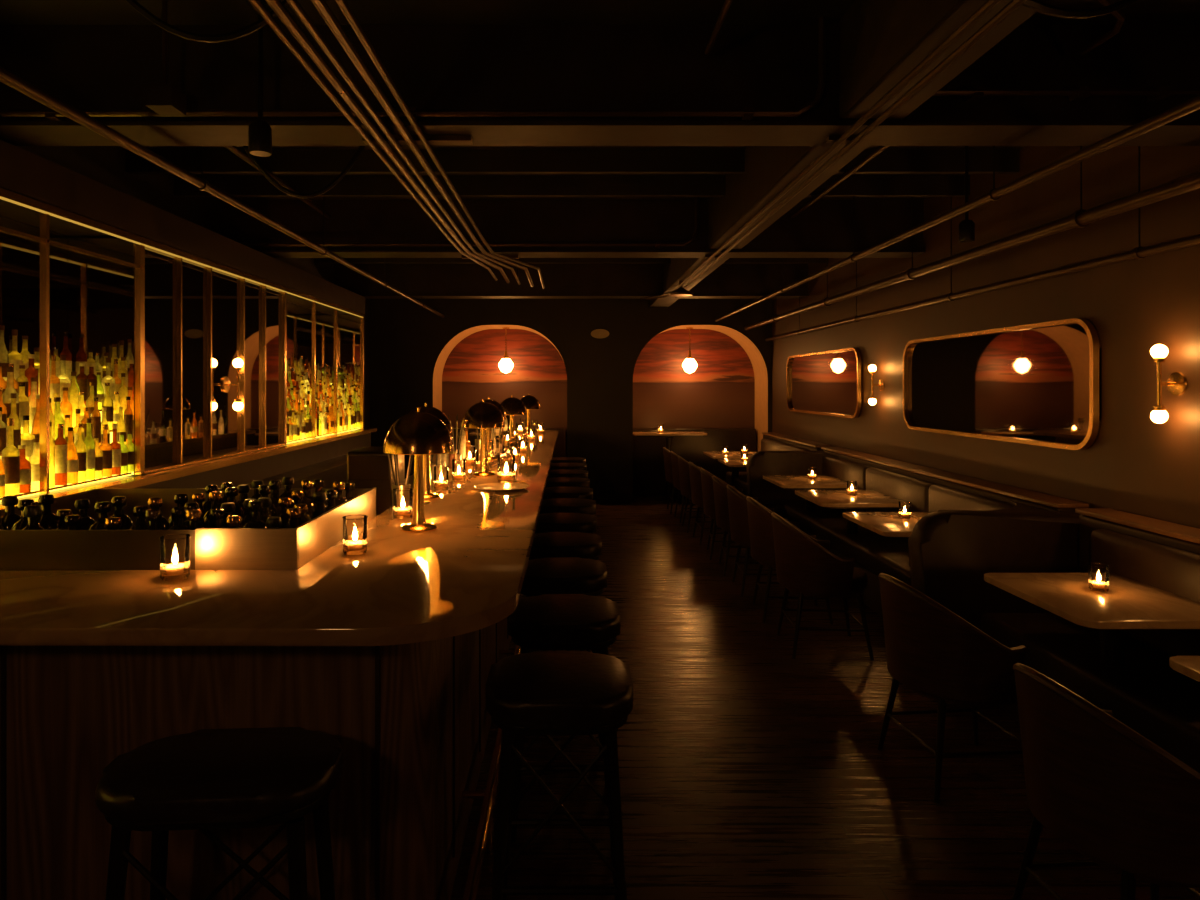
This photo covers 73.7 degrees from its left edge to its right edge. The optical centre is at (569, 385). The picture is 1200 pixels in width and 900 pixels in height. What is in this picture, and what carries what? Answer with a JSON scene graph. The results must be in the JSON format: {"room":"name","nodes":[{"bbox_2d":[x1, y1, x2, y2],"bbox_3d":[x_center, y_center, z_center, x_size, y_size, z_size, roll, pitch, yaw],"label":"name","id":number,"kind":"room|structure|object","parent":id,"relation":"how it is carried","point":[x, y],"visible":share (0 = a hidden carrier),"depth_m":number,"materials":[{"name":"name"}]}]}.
{"room":"cocktail bar","nodes":[
{"label":"cocktail bar","id":0,"kind":"room"},
{"bbox_2d":[0,146,369,427],"bbox_3d":[-2.850,0.070,4.760,0.100,3.120,14.720,0,0,0],"label":"wall","id":1,"kind":"structure","parent":0,"point":[106,165],"depth_m":5.37,"materials":[{"name":"black paint"}]},
{"bbox_2d":[0,140,364,313],"bbox_3d":[-2.588,-0.932,3.400,0.416,0.195,11.800,0,0,0],"label":"soffit","id":2,"kind":"structure","parent":1,"relation":"attached to","point":[25,173],"depth_m":4.35,"materials":[{"name":"brown wood"}]},
{"bbox_2d":[370,299,771,493],"bbox_3d":[0.015,0.070,11.600,5.630,3.120,0.800,0,0,0],"label":"wall","id":3,"kind":"structure","parent":0,"point":[411,345],"depth_m":11.20,"materials":[{"name":"black paint"}]},
{"bbox_2d":[498,327,512,372],"bbox_3d":[-0.930,-0.516,11.620,0.203,0.674,0.203,0,0,22],"label":"pendant light","id":4,"kind":"object","parent":3,"relation":"hanging from","point":[505,365],"visible":1,"depth_m":11.56,"materials":[{"name":"glass"}]},
{"bbox_2d":[591,329,608,337],"bbox_3d":[0.420,-0.730,11.180,0.260,0.130,0.040,0,0,0],"label":"emergency light","id":5,"kind":"object","parent":3,"relation":"attached to","point":[598,333],"visible":1,"depth_m":11.16,"materials":[{"name":"white plastic"}]},
{"bbox_2d":[593,494,632,502],"bbox_3d":[0.420,1.570,11.190,0.920,0.120,0.020,0,0,0],"label":"baseboard","id":6,"kind":"structure","parent":3,"relation":"attached to","point":[599,498],"depth_m":11.18,"materials":[{"name":"brown wood"}]},
{"bbox_2d":[682,327,696,373],"bbox_3d":[1.740,-0.516,11.620,0.203,0.674,0.203,0,0,22],"label":"pendant light","id":7,"kind":"object","parent":3,"relation":"hanging from","point":[689,365],"visible":1,"depth_m":11.57,"materials":[{"name":"glass"}]},
{"bbox_2d":[126,0,1050,307],"bbox_3d":[0.015,-1.290,4.350,5.630,0.400,13.700,0,0,0],"label":"ceiling","id":8,"kind":"structure","parent":0,"point":[881,42],"depth_m":5.04,"materials":[{"name":"paint"}]},
{"bbox_2d":[145,0,185,115],"bbox_3d":[-1.570,-1.280,3.110,0.100,0.420,0.120,0,0,0],"label":"junction box","id":9,"kind":"object","parent":8,"relation":"attached to","point":[164,99],"visible":1,"depth_m":3.09,"materials":[{"name":"paint"}]},
{"bbox_2d":[125,0,289,42],"bbox_3d":[-1.200,-1.238,2.600,0.619,0.237,0.223,0,0,0],"label":"cable","id":10,"kind":"object","parent":8,"relation":"hanging from","point":[259,24],"depth_m":2.59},
{"bbox_2d":[0,66,444,317],"bbox_3d":[-1.770,-1.216,4.350,0.059,0.548,13.600,0,0,0],"label":"ceiling pipe","id":11,"kind":"object","parent":8,"relation":"hanging from","point":[12,80],"depth_m":3.46,"materials":[{"name":"metal"}]},
{"bbox_2d":[247,0,272,156],"bbox_3d":[-1.200,-1.195,3.100,0.100,0.590,0.100,0,0,0],"label":"ceiling spotlight","id":12,"kind":"object","parent":8,"relation":"hanging from","point":[259,131],"depth_m":3.08,"materials":[{"name":"metal"}]},
{"bbox_2d":[243,146,364,197],"bbox_3d":[-1.300,-1.092,3.875,0.669,0.365,0.024,0,0,-23],"label":"cable","id":13,"kind":"object","parent":8,"relation":"hanging from","point":[261,169],"visible":0.79,"depth_m":3.87,"materials":[{"name":"black metal"}]},
{"bbox_2d":[248,0,544,288],"bbox_3d":[-0.569,-1.242,2.875,0.622,0.496,10.650,0,0,0],"label":"ceiling pipes","id":14,"kind":"object","parent":8,"relation":"attached to","point":[277,6],"visible":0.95,"depth_m":3.02,"materials":[{"name":"metal"}]},
{"bbox_2d":[0,17,824,120],"bbox_3d":[-0.633,-1.288,3.263,3.334,0.405,0.074,0,0,0],"label":"conduit","id":15,"kind":"object","parent":8,"relation":"attached to","point":[747,113],"visible":0.94,"depth_m":3.23,"materials":[{"name":"metal"}]},
{"bbox_2d":[334,263,808,298],"bbox_3d":[0.015,-1.278,9.610,5.630,0.425,0.280,0,0,0],"label":"ceiling beam","id":16,"kind":"structure","parent":8,"relation":"attached to","point":[416,280],"depth_m":9.50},
{"bbox_2d":[220,200,924,257],"bbox_3d":[0.015,-1.278,6.510,5.630,0.425,0.280,0,0,0],"label":"ceiling beam","id":17,"kind":"structure","parent":8,"relation":"attached to","point":[824,229],"depth_m":6.40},
{"bbox_2d":[0,25,1199,145],"bbox_3d":[0.015,-1.278,3.410,5.630,0.425,0.280,0,0,0],"label":"ceiling beam","id":18,"kind":"structure","parent":8,"relation":"attached to","point":[86,67],"depth_m":3.30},
{"bbox_2d":[224,0,1125,218],"bbox_3d":[-0.069,-1.335,4.144,4.263,0.036,4.313,0,0,0],"label":"conduit","id":19,"kind":"object","parent":8,"relation":"attached to","point":[1119,15],"visible":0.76,"depth_m":4.52,"materials":[{"name":"metal"}]},
{"bbox_2d":[668,281,692,296],"bbox_3d":[1.150,-1.215,8.300,0.260,0.550,0.260,0,0,0],"label":"pendant lamp","id":20,"kind":"object","parent":8,"relation":"attached to","point":[680,292],"depth_m":8.23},
{"bbox_2d":[640,0,1026,299],"bbox_3d":[1.162,-1.040,3.507,0.367,0.047,11.914,0,0,-1],"label":"conduit","id":21,"kind":"object","parent":8,"relation":"attached to","point":[846,137],"visible":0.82,"depth_m":2.97,"materials":[{"name":"metal"}]},
{"bbox_2d":[715,95,1199,320],"bbox_3d":[2.040,-1.191,4.350,0.059,0.598,13.600,0,0,0],"label":"ceiling pipe","id":22,"kind":"object","parent":8,"relation":"hanging from","point":[1191,105],"depth_m":3.62,"materials":[{"name":"metal"}]},
{"bbox_2d":[958,146,974,242],"bbox_3d":[2.330,-1.170,4.700,0.100,0.640,0.100,0,0,0],"label":"ceiling spotlight","id":23,"kind":"object","parent":8,"relation":"hanging from","point":[966,228],"depth_m":4.68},
{"bbox_2d":[744,146,1199,329],"bbox_3d":[2.460,-1.127,4.350,0.086,0.726,13.600,0,0,0],"label":"ceiling pipe","id":24,"kind":"object","parent":8,"relation":"hanging from","point":[1081,218],"depth_m":4.21,"materials":[{"name":"metal"}]},
{"bbox_2d":[765,146,1199,341],"bbox_3d":[2.740,-1.051,4.350,0.059,0.878,13.600,0,0,0],"label":"ceiling pipe","id":25,"kind":"object","parent":8,"relation":"hanging from","point":[1139,252],"depth_m":4.66,"materials":[{"name":"metal"}]},
{"bbox_2d":[1022,0,1137,18],"bbox_3d":[1.425,-1.208,2.300,0.967,0.297,0.223,0,0,0],"label":"cable","id":26,"kind":"object","parent":8,"relation":"hanging from","point":[1042,8],"depth_m":2.30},
{"bbox_2d":[442,329,754,456],"bbox_3d":[0.015,0.070,12.040,5.630,3.120,0.080,0,0,0],"label":"wall","id":27,"kind":"structure","parent":0,"point":[720,393],"depth_m":12.00,"materials":[{"name":"paint"}]},
{"bbox_2d":[0,0,1199,199],"bbox_3d":[0.015,-1.540,4.760,5.830,0.100,14.720,0,0,0],"label":"ceiling","id":28,"kind":"structure","parent":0,"point":[12,12],"depth_m":3.22,"materials":[{"name":"paint"}]},
{"bbox_2d":[450,497,1199,899],"bbox_3d":[0.015,1.680,4.760,5.830,0.100,14.720,0,0,0],"label":"floor","id":29,"kind":"structure","parent":0,"point":[749,770],"depth_m":3.37,"materials":[{"name":"brown wood"}]},
{"bbox_2d":[0,487,375,570],"bbox_3d":[-1.430,1.032,2.932,1.200,1.195,0.997,0,0,0],"label":"trough","id":30,"kind":"object","parent":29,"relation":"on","point":[210,548],"visible":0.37,"depth_m":2.44,"materials":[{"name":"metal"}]},
{"bbox_2d":[0,476,354,529],"bbox_3d":[-1.436,0.532,2.930,1.134,0.314,0.902,0,0,0],"label":"bottles","id":31,"kind":"object","parent":30,"relation":"in","point":[291,509],"visible":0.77,"depth_m":2.78,"materials":[{"name":"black glass"}]},
{"bbox_2d":[0,428,383,508],"bbox_3d":[-2.423,1.062,5.000,0.746,1.135,8.840,0,0,0],"label":"bar cabinet","id":32,"kind":"object","parent":29,"relation":"on","point":[323,457],"visible":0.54,"depth_m":6.04,"materials":[{"name":"brown wood"}]},
{"bbox_2d":[0,435,131,501],"bbox_3d":[-2.606,0.255,2.615,0.357,0.476,3.630,0,0,0],"label":"shelf","id":33,"kind":"object","parent":32,"relation":"on","point":[33,492],"visible":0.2,"depth_m":3.91,"materials":[{"name":"plastic"}]},
{"bbox_2d":[0,326,127,497],"bbox_3d":[-2.611,0.084,2.616,0.364,0.791,3.632,0,0,0],"label":"liquor bottles","id":34,"kind":"object","parent":33,"relation":"on","point":[81,432],"visible":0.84,"depth_m":3.95,"materials":[{"name":"glass"}]},
{"bbox_2d":[0,188,363,493],"bbox_3d":[-2.590,-0.168,4.978,0.412,1.324,8.595,0,0,0],"label":"mirror","id":35,"kind":"object","parent":32,"relation":"on","point":[157,329],"visible":0.9,"depth_m":4.72,"materials":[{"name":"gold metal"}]},
{"bbox_2d":[287,427,359,442],"bbox_3d":[-2.606,0.255,8.005,0.357,0.476,2.450,0,0,0],"label":"shelf","id":36,"kind":"object","parent":32,"relation":"on","point":[359,427],"visible":0.1,"depth_m":7.88,"materials":[{"name":"plastic"}]},
{"bbox_2d":[287,354,356,440],"bbox_3d":[-2.610,0.083,8.010,0.363,0.792,2.456,0,0,0],"label":"liquor bottles","id":37,"kind":"object","parent":36,"relation":"on","point":[299,383],"visible":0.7,"depth_m":8.04,"materials":[{"name":"glass"}]},
{"bbox_2d":[95,727,342,899],"bbox_3d":[-0.775,1.236,1.800,0.500,0.791,0.330,0,0,-3],"label":"bar stool","id":38,"kind":"object","parent":29,"relation":"on","point":[202,780],"visible":1,"depth_m":1.71,"materials":[{"name":"black leather"}]},
{"bbox_2d":[0,430,557,899],"bbox_3d":[-1.204,1.095,6.025,2.121,1.070,8.350,0,0,0],"label":"bar counter","id":39,"kind":"object","parent":29,"relation":"on","point":[388,651],"depth_m":2.08,"materials":[{"name":"wood"}]},
{"bbox_2d":[159,534,190,580],"bbox_3d":[-1.150,0.498,2.330,0.084,0.122,0.084,0,0,0],"label":"votive candle","id":40,"kind":"object","parent":39,"relation":"on","point":[174,572],"visible":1,"depth_m":2.32,"materials":[{"name":"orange glass"}]},
{"bbox_2d":[342,515,367,554],"bbox_3d":[-0.720,0.498,2.680,0.084,0.122,0.084,0,0,-30],"label":"votive candle","id":41,"kind":"object","parent":39,"relation":"on","point":[353,546],"visible":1,"depth_m":2.67,"materials":[{"name":"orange glass"}]},
{"bbox_2d":[388,454,412,508],"bbox_3d":[-0.770,0.372,3.634,0.106,0.374,0.112,0,0,-38],"label":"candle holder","id":42,"kind":"object","parent":39,"relation":"on","point":[402,491],"visible":0.68,"depth_m":3.62,"materials":[{"name":"glass"}]},
{"bbox_2d":[393,488,412,518],"bbox_3d":[-0.710,0.498,3.400,0.084,0.122,0.084,0,0,-36],"label":"votive candle","id":43,"kind":"object","parent":39,"relation":"on","point":[401,512],"visible":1,"depth_m":3.39,"materials":[{"name":"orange glass"}]},
{"bbox_2d":[383,408,453,532],"bbox_3d":[-0.590,0.322,3.120,0.270,0.475,0.270,0,0,0],"label":"table lamp","id":44,"kind":"object","parent":39,"relation":"on","point":[418,434],"visible":1,"depth_m":3.05,"materials":[{"name":"gold metal"}]},
{"bbox_2d":[409,403,452,499],"bbox_3d":[-0.720,0.322,4.000,0.270,0.475,0.270,0,0,20],"label":"table lamp","id":45,"kind":"object","parent":39,"relation":"on","point":[428,495],"visible":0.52,"depth_m":3.98,"materials":[{"name":"gold metal"}]},
{"bbox_2d":[430,454,441,484],"bbox_3d":[-0.774,0.381,4.543,0.109,0.358,0.112,0,0,-19],"label":"jar","id":46,"kind":"object","parent":39,"relation":"on","point":[438,470],"visible":0.31,"depth_m":4.52,"materials":[{"name":"glass"}]},
{"bbox_2d":[434,466,448,489],"bbox_3d":[-0.700,0.498,4.350,0.084,0.122,0.084,0,0,-14],"label":"votive candle","id":47,"kind":"object","parent":39,"relation":"on","point":[436,484],"visible":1,"depth_m":4.34,"materials":[{"name":"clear glass"}]},
{"bbox_2d":[439,419,470,477],"bbox_3d":[-0.756,0.381,5.044,0.088,0.326,1.360,0,0,0],"label":"bottles","id":48,"kind":"object","parent":39,"relation":"on","point":[464,451],"depth_m":5.52,"materials":[{"name":"clear glass"}]},
{"bbox_2d":[448,414,462,470],"bbox_3d":[-0.765,0.373,5.308,0.108,0.373,0.109,0,0,0],"label":"jar","id":49,"kind":"object","parent":39,"relation":"on","point":[458,455],"visible":0.43,"depth_m":5.30,"materials":[{"name":"glass"}]},
{"bbox_2d":[452,459,465,480],"bbox_3d":[-0.660,0.498,4.750,0.084,0.122,0.084,0,0,-25],"label":"votive candle","id":50,"kind":"object","parent":39,"relation":"on","point":[454,475],"visible":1,"depth_m":4.74,"materials":[{"name":"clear glass"}]},
{"bbox_2d":[475,428,480,452],"bbox_3d":[-0.760,0.379,6.732,0.102,0.362,0.114,0,0,-32],"label":"jar","id":51,"kind":"object","parent":39,"relation":"on","point":[477,441],"visible":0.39,"depth_m":6.72,"materials":[{"name":"metal"}]},
{"bbox_2d":[462,400,504,476],"bbox_3d":[-0.540,0.322,5.000,0.270,0.475,0.270,0,0,27],"label":"table lamp","id":52,"kind":"object","parent":39,"relation":"on","point":[483,415],"visible":1,"depth_m":4.93,"materials":[{"name":"gold metal"}]},
{"bbox_2d":[462,645,520,899],"bbox_3d":[-1.105,1.520,5.880,1.690,0.219,7.840,0,0,0],"label":"rail","id":53,"kind":"object","parent":39,"relation":"attached to","point":[484,834],"visible":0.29,"depth_m":2.67,"materials":[{"name":"gold metal"}]},
{"bbox_2d":[479,397,505,459],"bbox_3d":[-0.620,0.322,6.100,0.270,0.475,0.270,0,0,12],"label":"table lamp","id":54,"kind":"object","parent":39,"relation":"on","point":[498,405],"visible":0.48,"depth_m":6.08,"materials":[{"name":"gold metal"}]},
{"bbox_2d":[492,415,509,442],"bbox_3d":[-0.756,0.442,8.382,0.088,0.222,2.065,0,0,0],"label":"bottles","id":55,"kind":"object","parent":39,"relation":"on","point":[507,422],"depth_m":8.98,"materials":[{"name":"clear glass"}]},
{"bbox_2d":[474,483,529,491],"bbox_3d":[-0.370,0.551,4.350,0.300,0.016,0.300,0,0,0],"label":"serving plate","id":56,"kind":"object","parent":39,"relation":"on","point":[498,487],"visible":1,"depth_m":4.36,"materials":[{"name":"metal"}]},
{"bbox_2d":[494,425,517,472],"label":"glasses","id":57,"kind":"object","parent":39,"relation":"on","point":[508,445],"depth_m":6.38,"materials":[{"name":"clear glass"}]},
{"bbox_2d":[497,454,515,482],"bbox_3d":[-0.370,0.480,4.650,0.110,0.159,0.110,0,0,41],"label":"votive candle","id":58,"kind":"object","parent":39,"relation":"on","point":[505,476],"visible":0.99,"depth_m":4.63,"materials":[{"name":"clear glass"}]},
{"bbox_2d":[501,395,526,448],"bbox_3d":[-0.520,0.322,7.200,0.270,0.475,0.270,0,0,14],"label":"table lamp","id":59,"kind":"object","parent":39,"relation":"on","point":[512,406],"visible":0.8,"depth_m":7.13,"materials":[{"name":"gold metal"}]},
{"bbox_2d":[518,437,527,451],"bbox_3d":[-0.400,0.498,6.800,0.084,0.122,0.084,0,0,-8],"label":"votive candle","id":60,"kind":"object","parent":39,"relation":"on","point":[522,447],"visible":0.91,"depth_m":6.80,"materials":[{"name":"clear glass"}]},
{"bbox_2d":[520,394,540,436],"bbox_3d":[-0.460,0.322,8.900,0.270,0.475,0.270,0,0,-18],"label":"table lamp","id":61,"kind":"object","parent":39,"relation":"on","point":[531,402],"visible":0.8,"depth_m":8.83,"materials":[{"name":"gold metal"}]},
{"bbox_2d":[376,446,474,516],"bbox_3d":[-1.065,1.180,6.650,0.470,0.900,6.300,0,0,0],"label":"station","id":62,"kind":"object","parent":29,"relation":"on","point":[411,478],"visible":0.02,"depth_m":6.25,"materials":[{"name":"metal"}]},
{"bbox_2d":[347,447,404,514],"bbox_3d":[-1.130,0.550,4.630,0.260,0.360,0.439,0,0,0],"label":"cabinet","id":63,"kind":"object","parent":62,"relation":"on","point":[367,467],"visible":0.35,"depth_m":4.50,"materials":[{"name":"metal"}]},
{"bbox_2d":[486,651,632,899],"bbox_3d":[-0.030,1.241,2.360,0.420,0.781,0.420,0,0,0],"label":"bar stool","id":64,"kind":"object","parent":29,"relation":"on","point":[547,693],"visible":1,"depth_m":2.20,"materials":[{"name":"black leather"}]},
{"bbox_2d":[508,594,619,841],"bbox_3d":[-0.024,1.241,3.060,0.420,0.781,0.420,0,0,-1],"label":"bar stool","id":65,"kind":"object","parent":29,"relation":"on","point":[544,622],"visible":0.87,"depth_m":2.89,"materials":[{"name":"black leather"}]},
{"bbox_2d":[521,557,606,749],"bbox_3d":[-0.039,1.241,3.760,0.420,0.781,0.420,0,0,0],"label":"bar stool","id":66,"kind":"object","parent":29,"relation":"on","point":[547,575],"visible":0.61,"depth_m":3.59,"materials":[{"name":"black leather"}]},
{"bbox_2d":[529,532,601,651],"bbox_3d":[-0.035,1.241,4.460,0.420,0.781,0.420,0,0,0],"label":"bar stool","id":67,"kind":"object","parent":29,"relation":"on","point":[546,544],"visible":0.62,"depth_m":4.29,"materials":[{"name":"black leather"}]},
{"bbox_2d":[535,513,596,533],"bbox_3d":[-0.038,1.241,5.160,0.420,0.781,0.420,0,0,3],"label":"bar stool","id":68,"kind":"object","parent":29,"relation":"on","point":[547,522],"visible":0.38,"depth_m":4.99,"materials":[{"name":"black leather"}]},
{"bbox_2d":[540,498,595,514],"bbox_3d":[-0.020,1.241,5.860,0.420,0.781,0.420,0,0,1],"label":"bar stool","id":69,"kind":"object","parent":29,"relation":"on","point":[555,505],"visible":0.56,"depth_m":5.70,"materials":[{"name":"black leather"}]},
{"bbox_2d":[543,486,592,499],"bbox_3d":[-0.022,1.241,6.560,0.420,0.781,0.420,0,0,3],"label":"bar stool","id":70,"kind":"object","parent":29,"relation":"on","point":[560,491],"visible":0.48,"depth_m":6.40,"materials":[{"name":"black leather"}]},
{"bbox_2d":[546,477,589,487],"bbox_3d":[-0.030,1.241,7.260,0.420,0.781,0.420,0,0,3],"label":"bar stool","id":71,"kind":"object","parent":29,"relation":"on","point":[554,481],"visible":0.37,"depth_m":7.12,"materials":[{"name":"black leather"}]},
{"bbox_2d":[548,469,587,477],"bbox_3d":[-0.031,1.241,7.960,0.420,0.781,0.420,0,0,2],"label":"bar stool","id":72,"kind":"object","parent":29,"relation":"on","point":[558,472],"visible":0.27,"depth_m":7.80,"materials":[{"name":"black leather"}]},
{"bbox_2d":[550,463,586,470],"bbox_3d":[-0.026,1.241,8.660,0.420,0.781,0.420,0,0,2],"label":"bar stool","id":73,"kind":"object","parent":29,"relation":"on","point":[579,466],"visible":0.26,"depth_m":8.50,"materials":[{"name":"black leather"}]},
{"bbox_2d":[552,457,585,463],"bbox_3d":[-0.025,1.241,9.360,0.420,0.781,0.420,0,0,0],"label":"bar stool","id":74,"kind":"object","parent":29,"relation":"on","point":[555,459],"visible":0.16,"depth_m":9.22,"materials":[{"name":"black leather"}]},
{"bbox_2d":[441,428,755,496],"bbox_3d":[0.422,1.130,11.885,4.645,1.000,0.210,0,0,0],"label":"wall","id":75,"kind":"structure","parent":29,"relation":"on","point":[649,480],"depth_m":11.78,"materials":[{"name":"black paint"}]},
{"bbox_2d":[633,432,706,501],"bbox_3d":[1.420,1.150,11.500,1.050,0.960,0.450,0,0,0],"label":"table","id":76,"kind":"object","parent":29,"relation":"on","point":[668,435],"visible":0.75,"depth_m":11.32,"materials":[{"name":"wood"}]},
{"bbox_2d":[663,447,692,513],"bbox_3d":[1.488,1.214,10.400,0.564,0.837,0.616,0,0,2],"label":"dining chair","id":77,"kind":"object","parent":29,"relation":"on","point":[667,455],"visible":0.29,"depth_m":10.27,"materials":[{"name":"brown wood"}]},
{"bbox_2d":[670,451,702,522],"bbox_3d":[1.508,1.214,9.750,0.564,0.837,0.616,0,0,-1],"label":"dining chair","id":78,"kind":"object","parent":29,"relation":"on","point":[674,457],"visible":0.3,"depth_m":9.63,"materials":[{"name":"brown wood"}]},
{"bbox_2d":[678,456,708,532],"bbox_3d":[1.508,1.214,9.100,0.564,0.837,0.616,0,0,1],"label":"dining chair","id":79,"kind":"object","parent":29,"relation":"on","point":[684,474],"visible":0.43,"depth_m":8.95,"materials":[{"name":"brown wood"}]},
{"bbox_2d":[688,462,734,545],"bbox_3d":[1.528,1.214,8.400,0.564,0.837,0.616,0,0,0],"label":"dining chair","id":80,"kind":"object","parent":29,"relation":"on","point":[695,473],"visible":0.34,"depth_m":8.26,"materials":[{"name":"brown wood"}]},
{"bbox_2d":[700,468,747,559],"bbox_3d":[1.538,1.214,7.701,0.564,0.837,0.616,0,0,6],"label":"dining chair","id":81,"kind":"object","parent":29,"relation":"on","point":[706,477],"visible":0.41,"depth_m":7.57,"materials":[{"name":"brown wood"}]},
{"bbox_2d":[703,451,756,485],"bbox_3d":[2.150,1.255,10.400,0.720,0.750,0.780,0,0,0],"label":"dining table","id":82,"kind":"object","parent":29,"relation":"on","point":[713,454],"visible":0.42,"depth_m":10.36,"materials":[{"name":"wood"}]},
{"bbox_2d":[718,458,748,467],"bbox_3d":[2.150,1.255,9.350,0.720,0.750,0.780,0,0,0],"label":"dining table","id":83,"kind":"object","parent":29,"relation":"on","point":[731,462],"visible":0.28,"depth_m":9.20,"materials":[{"name":"wood"}]},
{"bbox_2d":[712,476,765,576],"bbox_3d":[1.538,1.214,7.051,0.564,0.837,0.616,0,0,6],"label":"dining chair","id":84,"kind":"object","parent":29,"relation":"on","point":[719,486],"visible":0.36,"depth_m":6.92,"materials":[{"name":"brown wood"}]},
{"bbox_2d":[726,485,787,596],"bbox_3d":[1.538,1.214,6.401,0.564,0.837,0.616,0,0,3],"label":"dining chair","id":85,"kind":"object","parent":29,"relation":"on","point":[737,501],"visible":0.46,"depth_m":6.25,"materials":[{"name":"brown wood"}]},
{"bbox_2d":[726,432,831,494],"bbox_3d":[2.465,1.133,9.755,0.680,0.995,2.390,0,0,0],"label":"booth","id":86,"kind":"object","parent":29,"relation":"on","point":[771,441],"visible":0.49,"depth_m":9.87,"materials":[{"name":"leather"}]},
{"bbox_2d":[746,496,832,624],"bbox_3d":[1.548,1.214,5.721,0.564,0.837,0.616,0,0,4],"label":"dining chair","id":87,"kind":"object","parent":29,"relation":"on","point":[759,516],"visible":0.53,"depth_m":5.56,"materials":[{"name":"brown wood"}]},
{"bbox_2d":[763,475,854,511],"bbox_3d":[2.250,1.255,7.500,0.720,0.750,0.780,0,0,0],"label":"dining table","id":88,"kind":"object","parent":29,"relation":"on","point":[783,481],"visible":0.6,"depth_m":7.37,"materials":[{"name":"wood"}]},
{"bbox_2d":[771,512,873,660],"bbox_3d":[1.548,1.214,5.001,0.564,0.837,0.616,0,0,3],"label":"dining chair","id":89,"kind":"object","parent":29,"relation":"on","point":[806,565],"visible":1,"depth_m":4.79,"materials":[{"name":"leather"}]},
{"bbox_2d":[795,490,908,533],"bbox_3d":[2.250,1.255,6.380,0.720,0.750,0.780,0,0,0],"label":"dining table","id":90,"kind":"object","parent":29,"relation":"on","point":[829,499],"visible":0.62,"depth_m":6.26,"materials":[{"name":"wood"}]},
{"bbox_2d":[847,480,856,494],"bbox_3d":[2.290,0.826,6.500,0.080,0.107,0.080,0,0,37],"label":"votive candle","id":91,"kind":"object","parent":90,"relation":"on","point":[848,490],"visible":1,"depth_m":6.49,"materials":[{"name":"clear glass"}]},
{"bbox_2d":[843,512,931,637],"bbox_3d":[2.250,1.255,5.200,0.720,0.750,0.780,0,0,0],"label":"dining table","id":92,"kind":"object","parent":29,"relation":"on","point":[886,524],"visible":0.27,"depth_m":5.20,"materials":[{"name":"wood"}]},
{"bbox_2d":[898,501,910,518],"bbox_3d":[2.230,0.826,5.330,0.080,0.107,0.080,0,0,-28],"label":"votive candle","id":93,"kind":"object","parent":92,"relation":"on","point":[904,515],"visible":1,"depth_m":5.32,"materials":[{"name":"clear glass"}]},
{"bbox_2d":[746,447,1088,629],"bbox_3d":[2.333,1.133,6.340,0.945,0.995,4.210,0,0,0],"label":"booth","id":94,"kind":"object","parent":29,"relation":"on","point":[975,527],"visible":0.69,"depth_m":4.64,"materials":[{"name":"leather"}]},
{"bbox_2d":[877,573,1026,802],"bbox_3d":[1.608,1.214,3.379,0.564,0.837,0.616,0,0,-6],"label":"dining chair","id":95,"kind":"object","parent":29,"relation":"on","point":[933,651],"visible":0.92,"depth_m":3.17,"materials":[{"name":"leather"}]},
{"bbox_2d":[981,508,1199,772],"bbox_3d":[2.465,1.133,2.530,0.680,0.995,3.260,0,0,0],"label":"booth","id":96,"kind":"object","parent":29,"relation":"on","point":[1153,699],"visible":0.66,"depth_m":3.46,"materials":[{"name":"leather"}]},
{"bbox_2d":[984,573,1199,665],"bbox_3d":[2.290,1.255,3.380,0.720,0.750,0.780,0,0,0],"label":"dining table","id":97,"kind":"object","parent":29,"relation":"on","point":[1128,604],"visible":0.56,"depth_m":3.33,"materials":[{"name":"wood"}]},
{"bbox_2d":[1088,563,1109,591],"bbox_3d":[2.280,0.826,3.450,0.080,0.107,0.080,0,0,-6],"label":"votive candle","id":98,"kind":"object","parent":97,"relation":"on","point":[1098,585],"visible":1,"depth_m":3.44,"materials":[{"name":"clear glass"}]},
{"bbox_2d":[1012,663,1199,899],"bbox_3d":[1.568,1.214,2.239,0.564,0.837,0.616,0,0,-3],"label":"dining chair","id":99,"kind":"object","parent":29,"relation":"on","point":[1125,803],"visible":1,"depth_m":2.06,"materials":[{"name":"brown wood"}]},
{"bbox_2d":[1169,656,1199,681],"bbox_3d":[2.290,1.255,2.220,0.720,0.750,0.780,0,0,0],"label":"dining table","id":100,"kind":"object","parent":29,"relation":"on","point":[1189,666],"visible":1,"depth_m":2.54,"materials":[{"name":"wood"}]},
{"bbox_2d":[772,146,1199,528],"bbox_3d":[2.880,0.070,4.760,0.100,3.120,14.720,0,0,0],"label":"wall","id":101,"kind":"structure","parent":0,"point":[1136,464],"depth_m":4.60,"materials":[{"name":"paint"}]},
{"bbox_2d":[786,348,861,417],"bbox_3d":[2.807,-0.030,9.020,0.044,0.700,2.560,0,0,0],"label":"wall mirror","id":102,"kind":"object","parent":101,"relation":"attached to","point":[829,383],"visible":1,"depth_m":8.79,"materials":[{"name":"mirror"}]},
{"bbox_2d":[868,365,884,404],"bbox_3d":[2.768,-0.010,7.250,0.124,0.368,0.116,0,0,0],"label":"wall sconce","id":103,"kind":"object","parent":101,"relation":"attached to","point":[872,401],"visible":1,"depth_m":7.23,"materials":[{"name":"gold metal"}]},
{"bbox_2d":[903,318,1100,449],"bbox_3d":[2.807,-0.010,5.480,0.044,0.730,2.440,0,0,0],"label":"wall mirror","id":104,"kind":"object","parent":101,"relation":"attached to","point":[1039,384],"visible":1,"depth_m":5.11,"materials":[{"name":"gold metal"}]},
{"bbox_2d":[1150,344,1187,422],"bbox_3d":[2.768,-0.010,3.720,0.124,0.368,0.116,0,0,0],"label":"wall sconce","id":105,"kind":"object","parent":101,"relation":"attached to","point":[1176,383],"visible":1,"depth_m":3.71,"materials":[{"name":"gold metal"}]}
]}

